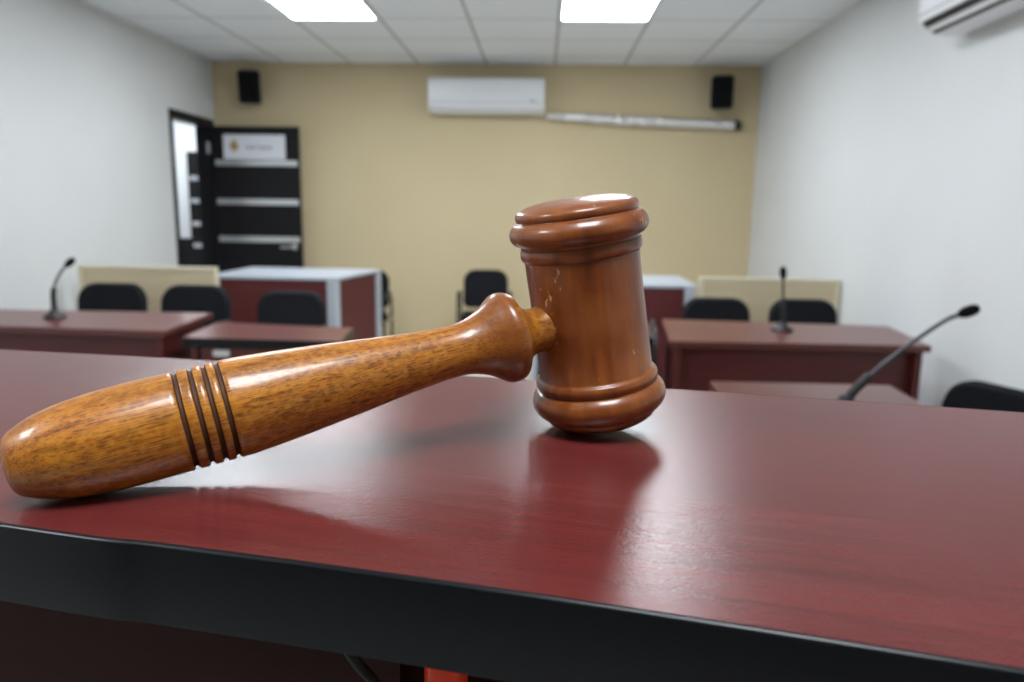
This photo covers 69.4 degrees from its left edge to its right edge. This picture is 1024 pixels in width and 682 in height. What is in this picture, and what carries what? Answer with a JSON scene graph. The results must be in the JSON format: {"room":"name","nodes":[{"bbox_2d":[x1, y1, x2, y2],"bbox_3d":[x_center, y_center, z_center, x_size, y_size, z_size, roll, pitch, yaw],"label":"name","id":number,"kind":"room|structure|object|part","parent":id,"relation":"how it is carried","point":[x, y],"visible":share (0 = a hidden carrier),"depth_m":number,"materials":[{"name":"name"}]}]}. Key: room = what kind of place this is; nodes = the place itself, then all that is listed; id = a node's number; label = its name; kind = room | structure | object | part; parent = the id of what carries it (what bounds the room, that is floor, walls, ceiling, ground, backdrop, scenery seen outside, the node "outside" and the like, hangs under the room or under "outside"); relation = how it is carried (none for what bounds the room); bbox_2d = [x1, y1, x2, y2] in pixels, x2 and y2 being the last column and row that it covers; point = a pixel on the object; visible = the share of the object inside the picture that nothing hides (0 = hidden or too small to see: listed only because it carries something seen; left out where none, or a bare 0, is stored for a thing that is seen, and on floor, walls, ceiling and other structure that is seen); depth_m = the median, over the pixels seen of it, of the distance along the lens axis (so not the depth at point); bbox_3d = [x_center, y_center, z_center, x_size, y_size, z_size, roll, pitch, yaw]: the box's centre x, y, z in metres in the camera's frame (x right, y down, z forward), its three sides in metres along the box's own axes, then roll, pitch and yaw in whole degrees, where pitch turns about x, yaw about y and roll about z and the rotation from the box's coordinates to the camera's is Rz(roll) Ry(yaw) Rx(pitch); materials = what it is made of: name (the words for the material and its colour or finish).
{"room":"courtroom","nodes":[
{"label":"courtroom","id":0,"kind":"room"},
{"bbox_2d":[0,0,214,310],"bbox_3d":[-2.970,-0.435,2.216,0.120,2.560,9.711,1,10,2],"label":"wall","id":1,"kind":"structure","parent":0,"point":[87,94],"depth_m":4.79,"materials":[{"name":"white paint"}]},
{"bbox_2d":[168,108,219,272],"bbox_3d":[-2.805,-0.923,6.484,0.144,2.047,0.818,1,10,2],"label":"trim","id":2,"kind":"structure","parent":1,"relation":"attached to","point":[203,126],"depth_m":6.71,"materials":[{"name":"black wood"}]},
{"bbox_2d":[173,120,196,237],"bbox_3d":[-4.208,-1.502,7.768,3.140,2.700,6.800,1,10,0],"label":"wall","id":3,"kind":"structure","parent":0,"point":[184,134],"depth_m":10.93,"materials":[{"name":"paint"}]},
{"bbox_2d":[180,238,192,266],"bbox_3d":[-4.213,-1.136,11.168,2.920,0.800,0.030,1,10,0],"label":"baseboard","id":4,"kind":"structure","parent":3,"relation":"attached to","point":[186,243],"depth_m":11.12,"materials":[{"name":"black laminate"}]},
{"bbox_2d":[186,152,202,266],"bbox_3d":[-4.299,-1.749,10.976,0.950,2.050,0.096,1,10,0],"label":"door","id":5,"kind":"structure","parent":3,"relation":"in","point":[192,170],"depth_m":10.95,"materials":[{"name":"black wood"}]},
{"bbox_2d":[76,0,860,65],"bbox_3d":[-0.444,-1.673,1.851,5.107,0.080,9.828,1,10,2],"label":"ceiling","id":6,"kind":"structure","parent":0,"point":[678,32],"depth_m":5.39,"materials":[{"name":"tile"}]},
{"bbox_2d":[267,0,378,19],"bbox_3d":[-1.219,-2.151,4.764,0.600,0.014,0.600,1,10,2],"label":"recessed light","id":7,"kind":"object","parent":6,"relation":"in","point":[294,9],"visible":1,"depth_m":4.83,"materials":[{"name":"white plastic"}]},
{"bbox_2d":[560,0,660,21],"bbox_3d":[0.609,-2.111,4.695,0.600,0.014,0.600,1,10,2],"label":"recessed light","id":8,"kind":"object","parent":6,"relation":"in","point":[571,10],"visible":1,"depth_m":4.74,"materials":[{"name":"white plastic"}]},
{"bbox_2d":[212,62,761,335],"bbox_3d":[-0.274,-1.212,6.856,4.899,2.560,0.120,1,10,2],"label":"wall","id":9,"kind":"structure","parent":0,"point":[391,185],"depth_m":6.72,"materials":[{"name":"beige paint"}]},
{"bbox_2d":[237,69,261,103],"bbox_3d":[-2.317,-2.256,6.569,0.191,0.302,0.235,-1,10,-8],"label":"wall speaker","id":10,"kind":"object","parent":9,"relation":"attached to","point":[249,85],"visible":1,"depth_m":6.48,"materials":[{"name":"black plastic"}]},
{"bbox_2d":[212,126,303,272],"bbox_3d":[-2.302,-0.935,6.743,0.772,1.975,0.096,1,10,2],"label":"door","id":11,"kind":"structure","parent":9,"relation":"in","point":[258,171],"depth_m":6.68,"materials":[{"name":"black wood"}]},
{"bbox_3d":[-2.301,-1.731,6.606,0.560,0.215,0.012,1,10,2],"label":"sign plate","id":12,"kind":"part","parent":11,"relation":"part of","materials":[{"name":"white plastic"}]},
{"bbox_3d":[-2.030,-0.854,6.726,0.147,0.052,0.056,1,10,2],"label":"handle","id":13,"kind":"part","parent":11,"relation":"part of","materials":[{"name":"silver metal"}]},
{"bbox_2d":[428,77,544,115],"bbox_3d":[-0.220,-2.151,6.512,1.010,0.295,0.218,1,10,2],"label":"air conditioner","id":14,"kind":"object","parent":9,"relation":"attached to","point":[446,95],"visible":1,"depth_m":6.41,"materials":[{"name":"white plastic"}]},
{"bbox_2d":[546,112,741,129],"bbox_3d":[1.161,-1.943,6.545,1.711,0.139,0.098,1,10,2],"label":"insulated pipe","id":15,"kind":"object","parent":9,"relation":"attached to","point":[594,118],"visible":1,"depth_m":6.51,"materials":[{"name":"silver metal"}]},
{"bbox_2d":[710,74,734,109],"bbox_3d":[1.824,-2.157,6.413,0.191,0.302,0.235,4,10,16],"label":"wall speaker","id":16,"kind":"object","parent":9,"relation":"attached to","point":[722,86],"visible":1,"depth_m":6.32,"materials":[{"name":"black plastic"}]},
{"bbox_2d":[464,371,530,379],"bbox_3d":[-1.732,0.528,4.464,8.353,0.080,14.200,1,10,0],"label":"floor","id":17,"kind":"structure","parent":0,"point":[528,377],"depth_m":5.81,"materials":[{"name":"tile"}]},
{"bbox_2d":[0,309,212,358],"bbox_3d":[-2.097,0.259,3.567,1.255,0.750,0.561,2,10,5],"label":"desk","id":18,"kind":"object","parent":17,"relation":"on","point":[124,333],"visible":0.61,"depth_m":3.32,"materials":[{"name":"brown wood"}]},
{"bbox_2d":[42,257,75,318],"bbox_3d":[-2.118,-0.249,3.464,0.169,0.287,0.100,1,10,0],"label":"desk microphone","id":19,"kind":"object","parent":18,"relation":"on","point":[54,313],"visible":1,"depth_m":3.46,"materials":[{"name":"black plastic"}]},
{"bbox_3d":[-2.150,-0.193,3.474,0.033,0.113,0.025,1,10,0],"label":"stem","id":20,"kind":"part","parent":19,"relation":"part of","materials":[{"name":"black plastic"}]},
{"bbox_3d":[-2.102,0.246,3.378,1.097,0.602,0.018,2,10,4],"label":"modesty panel","id":21,"kind":"part","parent":18,"relation":"part of","materials":[{"name":"brown wood"}]},
{"bbox_3d":[-1.544,0.292,3.511,0.028,0.722,0.489,1,10,-2],"label":"panel","id":22,"kind":"part","parent":18,"relation":"part of","materials":[{"name":"brown wood"}]},
{"bbox_2d":[77,283,147,311],"bbox_3d":[-2.362,0.103,4.223,0.491,0.827,0.496,1,10,0],"label":"chair","id":23,"kind":"object","parent":17,"relation":"on","point":[131,297],"visible":0.1,"depth_m":4.34,"materials":[{"name":"black fabric"}]},
{"bbox_2d":[77,265,218,311],"bbox_3d":[-2.282,-0.023,4.703,0.875,0.906,0.041,1,10,1],"label":"wall","id":24,"kind":"structure","parent":17,"relation":"on","point":[154,280],"depth_m":4.62,"materials":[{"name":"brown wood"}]},
{"bbox_2d":[161,285,231,326],"bbox_3d":[-1.862,0.116,4.203,0.491,0.824,0.496,1,10,0],"label":"chair","id":25,"kind":"object","parent":17,"relation":"on","point":[214,299],"visible":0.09,"depth_m":4.32,"materials":[{"name":"black fabric"}]},
{"bbox_2d":[182,322,353,360],"bbox_3d":[-1.095,0.308,3.464,0.742,0.720,0.454,1,10,3],"label":"desk","id":26,"kind":"object","parent":17,"relation":"on","point":[217,341],"visible":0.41,"depth_m":3.23,"materials":[{"name":"brown wood"}]},
{"bbox_3d":[-1.402,0.319,3.474,0.028,0.686,0.382,0,10,-3],"label":"panel","id":27,"kind":"part","parent":26,"relation":"part of","materials":[{"name":"brown wood"}]},
{"bbox_3d":[-1.265,0.053,3.224,0.075,0.030,0.012,1,10,3],"label":"drawer handle","id":28,"kind":"part","parent":26,"relation":"part of","materials":[{"name":"silver metal"}]},
{"bbox_3d":[-1.200,0.086,3.242,0.320,0.120,0.018,1,10,3],"label":"drawer","id":29,"kind":"part","parent":26,"relation":"part of","materials":[{"name":"brown wood"}]},
{"bbox_2d":[257,290,328,326],"bbox_3d":[-1.292,0.139,4.180,0.480,0.802,0.485,1,10,0],"label":"chair","id":30,"kind":"object","parent":17,"relation":"on","point":[276,307],"visible":0.18,"depth_m":4.30,"materials":[{"name":"black plastic"}]},
{"bbox_2d":[219,267,381,339],"bbox_3d":[-1.484,-0.070,5.234,1.011,0.838,0.791,1,10,0],"label":"desk","id":31,"kind":"object","parent":17,"relation":"on","point":[351,297],"visible":0.34,"depth_m":4.91,"materials":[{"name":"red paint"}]},
{"bbox_3d":[-1.559,-0.060,4.893,0.709,0.696,0.030,1,10,2],"label":"infill panel","id":32,"kind":"part","parent":31,"relation":"part of","materials":[{"name":"red wood"}]},
{"bbox_2d":[219,267,380,280],"bbox_3d":[-1.478,-0.471,5.164,1.011,0.022,0.778,1,10,0],"label":"countertop","id":33,"kind":"structure","parent":31,"relation":"on","point":[265,273],"depth_m":5.03,"materials":[{"name":"grey paint"}]},
{"bbox_3d":[-1.170,0.007,4.888,0.060,0.816,0.075,3,10,12],"label":"post","id":34,"kind":"part","parent":31,"relation":"part of","materials":[{"name":"grey paint"}]},
{"bbox_3d":[-1.093,-0.109,5.208,0.030,0.696,0.615,3,10,12],"label":"infill panel","id":35,"kind":"part","parent":31,"relation":"part of","materials":[{"name":"red wood"}]},
{"bbox_3d":[-1.018,-0.107,5.548,0.060,0.816,0.075,3,10,12],"label":"post","id":36,"kind":"part","parent":31,"relation":"part of","materials":[{"name":"grey paint"}]},
{"bbox_2d":[381,271,392,335],"bbox_3d":[-1.262,-0.201,6.232,0.480,0.762,0.485,1,10,0],"label":"chair","id":37,"kind":"object","parent":17,"relation":"on","point":[385,293],"visible":0.3,"depth_m":6.35,"materials":[{"name":"black plastic"}]},
{"bbox_3d":[-1.262,-0.200,6.187,0.405,0.063,0.396,1,10,0],"label":"seat","id":38,"kind":"part","parent":37,"relation":"part of","materials":[{"name":"black fabric"}]},
{"bbox_3d":[-1.042,-0.078,6.070,0.020,0.577,0.117,1,10,0],"label":"leg","id":39,"kind":"part","parent":37,"relation":"part of","materials":[{"name":"black metal"}]},
{"bbox_3d":[-1.258,-0.451,6.383,0.396,0.323,0.102,1,10,0],"label":"backrest","id":40,"kind":"part","parent":37,"relation":"part of","materials":[{"name":"black fabric"}]},
{"bbox_3d":[-1.038,-0.391,6.180,0.037,0.023,0.238,1,10,0],"label":"armrest","id":41,"kind":"part","parent":37,"relation":"part of","materials":[{"name":"black plastic"}]},
{"bbox_3d":[-1.041,-0.134,6.394,0.020,0.579,0.162,1,10,0],"label":"leg","id":42,"kind":"part","parent":37,"relation":"part of","materials":[{"name":"black metal"}]},
{"bbox_2d":[456,270,512,322],"bbox_3d":[-0.233,-0.207,6.335,0.470,0.769,0.474,1,10,0],"label":"chair","id":43,"kind":"object","parent":17,"relation":"on","point":[478,284],"visible":0.52,"depth_m":6.45,"materials":[{"name":"black fabric"}]},
{"bbox_3d":[-0.451,-0.090,6.177,0.020,0.583,0.114,1,10,0],"label":"leg","id":44,"kind":"part","parent":43,"relation":"part of","materials":[{"name":"black metal"}]},
{"bbox_3d":[-0.451,-0.145,6.493,0.020,0.584,0.158,1,10,0],"label":"leg","id":45,"kind":"part","parent":43,"relation":"part of","materials":[{"name":"black metal"}]},
{"bbox_3d":[-0.233,-0.206,6.291,0.396,0.064,0.387,1,10,0],"label":"seat","id":46,"kind":"part","parent":43,"relation":"part of","materials":[{"name":"black fabric"}]},
{"bbox_3d":[-0.229,-0.458,6.481,0.387,0.326,0.099,1,10,0],"label":"backrest","id":47,"kind":"part","parent":43,"relation":"part of","materials":[{"name":"black fabric"}]},
{"bbox_2d":[0,349,1023,681],"bbox_3d":[0.001,0.626,0.439,1.606,1.175,0.285,4,10,15],"label":"desk","id":48,"kind":"object","parent":17,"relation":"on","point":[448,525],"visible":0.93,"depth_m":0.25,"materials":[{"name":"brown wood"}]},
{"bbox_3d":[-0.406,0.627,0.478,0.706,1.147,0.018,4,10,15],"label":"panel","id":49,"kind":"part","parent":48,"relation":"part of","materials":[{"name":"brown wood"}]},
{"bbox_2d":[0,194,665,498],"bbox_3d":[-0.055,-0.008,0.318,0.277,0.114,0.066,-3,11,-22],"label":"gavel","id":50,"kind":"object","parent":48,"relation":"on","point":[585,324],"visible":1,"depth_m":0.31,"materials":[{"name":"brown wood"}]},
{"bbox_3d":[-0.074,0.017,0.306,0.232,0.042,0.042,-15,15,-23],"label":"handle","id":51,"kind":"part","parent":50,"relation":"part of","materials":[{"name":"brown wood"}]},
{"bbox_2d":[344,654,380,681],"bbox_3d":[-0.059,0.653,0.355,0.022,1.145,0.006,1,10,0],"label":"cable","id":52,"kind":"object","parent":48,"relation":"hanging from","point":[357,662],"visible":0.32,"depth_m":0.26,"materials":[{"name":"black rubber"}]},
{"bbox_3d":[-0.040,0.638,0.447,0.018,1.147,0.146,4,10,15],"label":"return panel","id":53,"kind":"part","parent":48,"relation":"part of","materials":[{"name":"brown wood"}]},
{"bbox_2d":[424,667,467,681],"bbox_3d":[-0.033,0.652,0.372,0.016,1.146,0.016,1,10,0],"label":"cable conduit","id":54,"kind":"object","parent":48,"relation":"attached to","point":[430,675],"visible":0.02,"depth_m":0.27,"materials":[{"name":"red plastic"}]},
{"bbox_2d":[537,318,656,376],"bbox_3d":[0.403,0.283,3.658,0.613,0.745,0.465,1,10,3],"label":"chair","id":55,"kind":"object","parent":17,"relation":"on","point":[652,329],"visible":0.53,"depth_m":3.44,"materials":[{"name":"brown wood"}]},
{"bbox_3d":[0.679,0.290,3.643,0.020,0.745,0.465,2,10,8],"label":"panel","id":56,"kind":"part","parent":55,"relation":"part of","materials":[{"name":"black laminate"}]},
{"bbox_2d":[531,275,696,380],"bbox_3d":[0.668,-0.015,5.123,1.089,0.832,0.778,1,10,0],"label":"desk","id":57,"kind":"object","parent":17,"relation":"on","point":[666,297],"visible":0.22,"depth_m":4.73,"materials":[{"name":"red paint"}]},
{"bbox_3d":[0.164,0.044,4.810,0.077,0.810,0.062,1,10,0],"label":"post","id":58,"kind":"part","parent":57,"relation":"part of","materials":[{"name":"grey paint"}]},
{"bbox_3d":[0.645,-0.005,4.785,0.888,0.690,0.030,1,10,2],"label":"infill panel","id":59,"kind":"part","parent":57,"relation":"part of","materials":[{"name":"red wood"}]},
{"bbox_2d":[643,275,696,288],"bbox_3d":[0.674,-0.414,5.053,1.089,0.022,0.760,1,10,0],"label":"countertop","id":60,"kind":"structure","parent":57,"relation":"on","point":[649,281],"depth_m":4.84,"materials":[{"name":"grey paint"}]},
{"bbox_3d":[1.124,0.064,4.780,0.060,0.810,0.075,2,10,4],"label":"post","id":61,"kind":"part","parent":57,"relation":"part of","materials":[{"name":"grey paint"}]},
{"bbox_2d":[681,297,749,321],"bbox_3d":[1.213,0.168,4.275,0.491,0.787,0.496,1,10,0],"label":"chair","id":62,"kind":"object","parent":17,"relation":"on","point":[699,308],"visible":0.09,"depth_m":4.40,"materials":[{"name":"black plastic"}]},
{"bbox_2d":[698,276,839,321],"bbox_3d":[1.620,0.037,4.754,0.871,0.885,0.040,1,10,3],"label":"wall","id":63,"kind":"structure","parent":17,"relation":"on","point":[759,294],"depth_m":4.68,"materials":[{"name":"beige paint"}]},
{"bbox_2d":[662,319,931,400],"bbox_3d":[1.251,0.324,3.486,1.165,0.750,0.655,1,10,1],"label":"desk","id":64,"kind":"object","parent":17,"relation":"on","point":[699,353],"visible":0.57,"depth_m":3.19,"materials":[{"name":"brown wood"}]},
{"bbox_3d":[0.746,0.330,3.491,0.028,0.722,0.592,2,10,8],"label":"panel","id":65,"kind":"part","parent":64,"relation":"part of","materials":[{"name":"brown wood"}]},
{"bbox_2d":[771,266,792,332],"bbox_3d":[1.253,-0.194,3.405,0.100,0.298,0.100,1,10,0],"label":"desk microphone","id":66,"kind":"object","parent":64,"relation":"on","point":[782,326],"visible":1,"depth_m":3.40,"materials":[{"name":"black plastic"}]},
{"bbox_3d":[1.250,-0.121,3.417,0.029,0.091,0.025,1,10,0],"label":"stem","id":67,"kind":"part","parent":66,"relation":"part of","materials":[{"name":"black plastic"}]},
{"bbox_3d":[1.216,0.320,3.238,0.975,0.602,0.018,1,10,2],"label":"modesty panel","id":68,"kind":"part","parent":64,"relation":"part of","materials":[{"name":"brown wood"}]},
{"bbox_3d":[1.752,0.357,3.423,0.028,0.722,0.509,3,10,9],"label":"panel","id":69,"kind":"part","parent":64,"relation":"part of","materials":[{"name":"brown wood"}]},
{"bbox_2d":[768,299,836,323],"bbox_3d":[1.733,0.175,4.275,0.491,0.787,0.496,1,10,0],"label":"chair","id":70,"kind":"object","parent":17,"relation":"on","point":[807,311],"visible":0.09,"depth_m":4.40,"materials":[{"name":"black plastic"}]},
{"bbox_2d":[710,381,923,404],"bbox_3d":[0.896,0.544,2.208,0.592,0.750,0.466,1,10,2],"label":"desk","id":71,"kind":"object","parent":17,"relation":"on","point":[869,393],"visible":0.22,"depth_m":2.27,"materials":[{"name":"brown wood"}]},
{"bbox_2d":[836,304,980,400],"bbox_3d":[1.068,0.046,2.021,0.386,0.300,0.100,1,10,0],"label":"desk microphone","id":72,"kind":"object","parent":71,"relation":"on","point":[968,311],"visible":0.81,"depth_m":2.01,"materials":[{"name":"black plastic"}]},
{"bbox_3d":[0.952,0.128,2.035,0.077,0.085,0.025,1,10,0],"label":"stem","id":73,"kind":"part","parent":72,"relation":"part of","materials":[{"name":"black plastic"}]},
{"bbox_2d":[941,380,1023,411],"bbox_3d":[1.529,0.532,2.059,0.551,0.847,0.546,-3,11,-22],"label":"chair","id":74,"kind":"object","parent":17,"relation":"on","point":[973,394],"visible":0.12,"depth_m":1.97,"materials":[{"name":"black plastic"}]},
{"bbox_2d":[747,0,1023,406],"bbox_3d":[2.046,-0.351,2.169,0.120,2.560,9.616,1,10,2],"label":"wall","id":75,"kind":"structure","parent":0,"point":[889,159],"depth_m":3.86,"materials":[{"name":"white paint"}]},
{"bbox_2d":[918,0,1023,35],"bbox_3d":[1.921,-1.440,2.833,0.223,0.300,1.000,1,10,2],"label":"air conditioner","id":76,"kind":"object","parent":75,"relation":"attached to","point":[938,17],"visible":1,"depth_m":3.10,"materials":[{"name":"white plastic"}]}
]}

